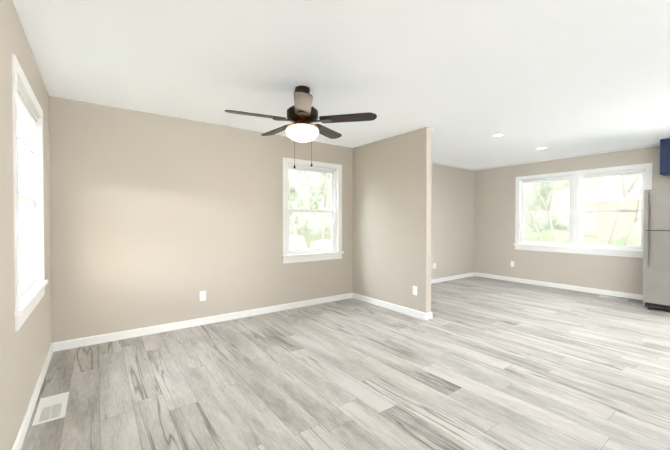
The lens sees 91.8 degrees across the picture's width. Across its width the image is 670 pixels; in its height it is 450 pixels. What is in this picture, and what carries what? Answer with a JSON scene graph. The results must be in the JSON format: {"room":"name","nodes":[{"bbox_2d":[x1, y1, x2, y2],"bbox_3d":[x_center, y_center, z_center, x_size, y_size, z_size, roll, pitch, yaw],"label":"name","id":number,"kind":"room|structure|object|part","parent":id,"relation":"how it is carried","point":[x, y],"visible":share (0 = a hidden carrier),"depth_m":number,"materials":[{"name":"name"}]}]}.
{"room":"empty living room","nodes":[
{"label":"empty living room","id":0,"kind":"room"},
{"bbox_2d":[0,0,51,449],"bbox_3d":[-1.265,0.019,1.014,0.125,2.440,5.325,0,1,-36],"label":"wall","id":1,"kind":"structure","parent":0,"point":[24,349],"depth_m":1.72,"materials":[{"name":"beige paint"}]},
{"bbox_2d":[12,54,47,331],"bbox_3d":[-2.096,-0.173,2.154,0.175,1.487,1.160,0,1,-36],"label":"window","id":2,"kind":"structure","parent":1,"relation":"in","point":[31,282],"depth_m":2.47,"materials":[{"name":"white"}]},
{"bbox_2d":[12,343,52,449],"bbox_3d":[-1.209,1.196,1.069,0.013,0.085,5.049,0,1,-36],"label":"baseboard","id":3,"kind":"structure","parent":1,"relation":"attached to","point":[19,440],"depth_m":2.11,"materials":[{"name":"white wood"}]},
{"bbox_2d":[49,96,474,342],"bbox_3d":[0.196,-0.032,5.307,7.307,2.440,0.125,0,1,-36],"label":"wall","id":4,"kind":"structure","parent":0,"point":[156,219],"depth_m":3.76,"materials":[{"name":"beige paint"}]},
{"bbox_2d":[53,293,352,351],"bbox_3d":[-1.209,1.159,4.206,3.722,0.085,0.013,0,1,-36],"label":"baseboard","id":5,"kind":"structure","parent":4,"relation":"attached to","point":[87,341],"depth_m":3.79,"materials":[{"name":"white wood"}]},
{"bbox_2d":[200,291,205,300],"bbox_3d":[-1.595,0.857,3.923,0.070,0.114,0.008,0,1,-36],"label":"outlet","id":6,"kind":"object","parent":4,"relation":"attached to","point":[202,295],"visible":1,"depth_m":3.92,"materials":[{"name":"white plastic"}]},
{"bbox_2d":[282,157,343,263],"bbox_3d":[-0.345,-0.206,4.896,1.077,1.487,0.185,0,1,-36],"label":"window","id":7,"kind":"structure","parent":4,"relation":"in","point":[334,251],"depth_m":4.92,"materials":[{"name":"white"}]},
{"bbox_2d":[431,272,473,283],"bbox_3d":[1.778,1.133,6.395,3.485,0.085,0.013,0,1,-36],"label":"baseboard","id":8,"kind":"structure","parent":4,"relation":"attached to","point":[443,279],"depth_m":6.89,"materials":[{"name":"white wood"}]},
{"bbox_2d":[432,161,474,169],"bbox_3d":[1.785,-1.247,6.358,3.485,0.035,0.035,0,1,-36],"label":"crown molding","id":9,"kind":"structure","parent":4,"relation":"attached to","point":[439,163],"depth_m":6.88,"materials":[{"name":"white"}]},
{"bbox_2d":[13,0,669,168],"bbox_3d":[1.733,-1.287,3.195,7.557,0.120,5.325,0,1,-36],"label":"ceiling","id":10,"kind":"structure","parent":0,"point":[465,80],"depth_m":2.48,"materials":[{"name":"white paint"}]},
{"bbox_2d":[225,85,376,168],"bbox_3d":[-0.330,-0.853,2.938,1.264,0.742,1.246,0,1,-36],"label":"fan","id":11,"kind":"object","parent":10,"relation":"hanging from","point":[302,110],"depth_m":2.82,"materials":[{"name":"black wood"}]},
{"bbox_3d":[-0.292,-0.811,2.919,0.296,0.123,0.296,0,1,-36],"label":"fan shade","id":12,"kind":"part","parent":11,"relation":"part of","materials":[{"name":"white glass"}]},
{"bbox_2d":[492,133,504,136],"bbox_3d":[2.249,-1.238,4.482,0.160,0.006,0.160,0,1,-36],"label":"recessed light","id":13,"kind":"object","parent":10,"relation":"in","point":[497,135],"visible":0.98,"depth_m":4.49,"materials":[{"name":"white"}]},
{"bbox_2d":[21,276,669,449],"bbox_3d":[1.733,1.273,3.225,7.557,0.120,5.325,0,1,-36],"label":"floor","id":14,"kind":"structure","parent":0,"point":[478,363],"depth_m":2.55,"materials":[{"name":"grey wood"}]},
{"bbox_2d":[32,392,68,425],"bbox_3d":[-1.897,1.223,2.180,0.155,0.004,0.375,0,1,-36],"label":"floor vent","id":15,"kind":"object","parent":14,"relation":"in","point":[51,408],"visible":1,"depth_m":2.16,"materials":[{"name":"white metal"}]},
{"bbox_2d":[598,295,628,300],"bbox_3d":[4.530,1.186,5.289,0.130,0.004,0.360,0,1,-36],"label":"floor vent","id":16,"kind":"object","parent":14,"relation":"in","point":[613,297],"visible":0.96,"depth_m":5.31,"materials":[{"name":"beige metal"}]},
{"bbox_2d":[643,188,669,309],"bbox_3d":[4.834,0.344,4.485,0.717,1.707,0.750,0,1,-36],"label":"fridge","id":17,"kind":"object","parent":14,"relation":"on","point":[656,258],"visible":1,"depth_m":4.49,"materials":[{"name":"silver metal"}]},
{"bbox_2d":[353,127,431,312],"bbox_3d":[0.763,-0.025,4.734,0.100,2.440,1.469,0,1,-36],"label":"wall","id":18,"kind":"structure","parent":0,"point":[392,178],"depth_m":4.55,"materials":[{"name":"beige paint"}]},
{"bbox_2d":[353,293,424,319],"bbox_3d":[0.721,1.153,4.710,0.013,0.085,1.456,0,1,-36],"label":"baseboard","id":19,"kind":"structure","parent":18,"relation":"attached to","point":[405,310],"depth_m":4.59,"materials":[{"name":"white wood"}]},
{"bbox_2d":[413,286,416,294],"bbox_3d":[1.048,0.860,4.265,0.008,0.114,0.070,0,1,-36],"label":"outlet","id":20,"kind":"object","parent":18,"relation":"attached to","point":[414,290],"visible":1,"depth_m":4.26,"materials":[{"name":"white plastic"}]},
{"bbox_2d":[425,312,432,319],"bbox_3d":[1.201,1.159,4.151,0.126,0.085,0.013,0,1,-36],"label":"baseboard","id":21,"kind":"structure","parent":18,"relation":"attached to","point":[428,315],"depth_m":4.14,"materials":[{"name":"white wood"}]},
{"bbox_2d":[474,146,669,294],"bbox_3d":[4.730,-0.033,5.406,0.125,2.440,5.325,0,1,-36],"label":"wall","id":22,"kind":"structure","parent":0,"point":[496,252],"depth_m":6.30,"materials":[{"name":"beige paint"}]},
{"bbox_2d":[474,272,642,299],"bbox_3d":[4.675,1.145,5.379,0.013,0.085,5.049,0,1,-36],"label":"baseboard","id":23,"kind":"structure","parent":22,"relation":"attached to","point":[590,290],"depth_m":5.96,"materials":[{"name":"white wood"}]},
{"bbox_2d":[475,143,659,169],"bbox_3d":[4.666,-1.235,5.344,0.035,0.035,5.075,0,1,-36],"label":"crown molding","id":24,"kind":"structure","parent":22,"relation":"attached to","point":[613,150],"depth_m":5.81,"materials":[{"name":"white"}]},
{"bbox_2d":[514,163,651,257],"bbox_3d":[4.359,-0.232,5.894,0.185,1.485,2.075,0,1,-36],"label":"window","id":25,"kind":"structure","parent":22,"relation":"in","point":[575,244],"depth_m":5.83,"materials":[{"name":"white"}]},
{"bbox_2d":[660,138,669,175],"bbox_3d":[5.058,-0.989,4.516,0.360,0.503,0.730,0,1,-36],"label":"upper cabinet","id":26,"kind":"object","parent":22,"relation":"attached to","point":[664,157],"visible":1,"depth_m":4.66,"materials":[{"name":"blue wood"}]},
{"label":"outside","id":27,"kind":"structure","parent":0,"visible":0},
{"bbox_3d":[2.034,1.538,13.816,48.307,0.100,80.000,0,1,-36],"label":"ground","id":28,"kind":"structure","parent":27,"visible":0},
{"bbox_2d":[289,235,306,249],"bbox_3d":[-1.634,0.914,7.371,1.720,1.340,2.200,0,1,-36],"label":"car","id":29,"kind":"object","parent":28,"relation":"on","point":[296,238],"depth_m":7.22,"materials":[{"name":"white paint"}]},
{"bbox_2d":[310,240,331,248],"bbox_3d":[0.354,0.870,8.988,2.400,1.350,0.120,0,1,-36],"label":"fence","id":30,"kind":"object","parent":28,"relation":"on","point":[323,243],"depth_m":8.45,"materials":[{"name":"white paint"}]},
{"bbox_2d":[288,173,641,245],"bbox_3d":[5.052,-1.989,11.421,14.398,7.039,11.307,0,1,-36],"label":"trees","id":31,"kind":"object","parent":28,"relation":"on","point":[613,231],"depth_m":11.37,"materials":[{"name":"green plant"}]},
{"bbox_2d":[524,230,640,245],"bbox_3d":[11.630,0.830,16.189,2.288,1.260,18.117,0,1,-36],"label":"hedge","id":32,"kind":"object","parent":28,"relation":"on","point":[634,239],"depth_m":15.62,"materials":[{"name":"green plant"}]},
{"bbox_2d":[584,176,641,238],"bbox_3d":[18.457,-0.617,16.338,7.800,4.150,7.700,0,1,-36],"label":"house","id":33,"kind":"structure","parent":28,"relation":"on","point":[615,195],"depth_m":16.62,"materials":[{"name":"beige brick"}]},
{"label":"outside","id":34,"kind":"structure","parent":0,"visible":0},
{"bbox_2d":[288,169,331,248],"bbox_3d":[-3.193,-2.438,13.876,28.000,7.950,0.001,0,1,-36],"label":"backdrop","id":35,"kind":"structure","parent":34,"point":[305,184],"depth_m":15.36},
{"bbox_2d":[524,174,641,238],"bbox_3d":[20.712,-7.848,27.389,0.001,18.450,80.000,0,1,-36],"label":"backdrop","id":36,"kind":"structure","parent":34,"point":[532,202],"depth_m":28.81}
]}

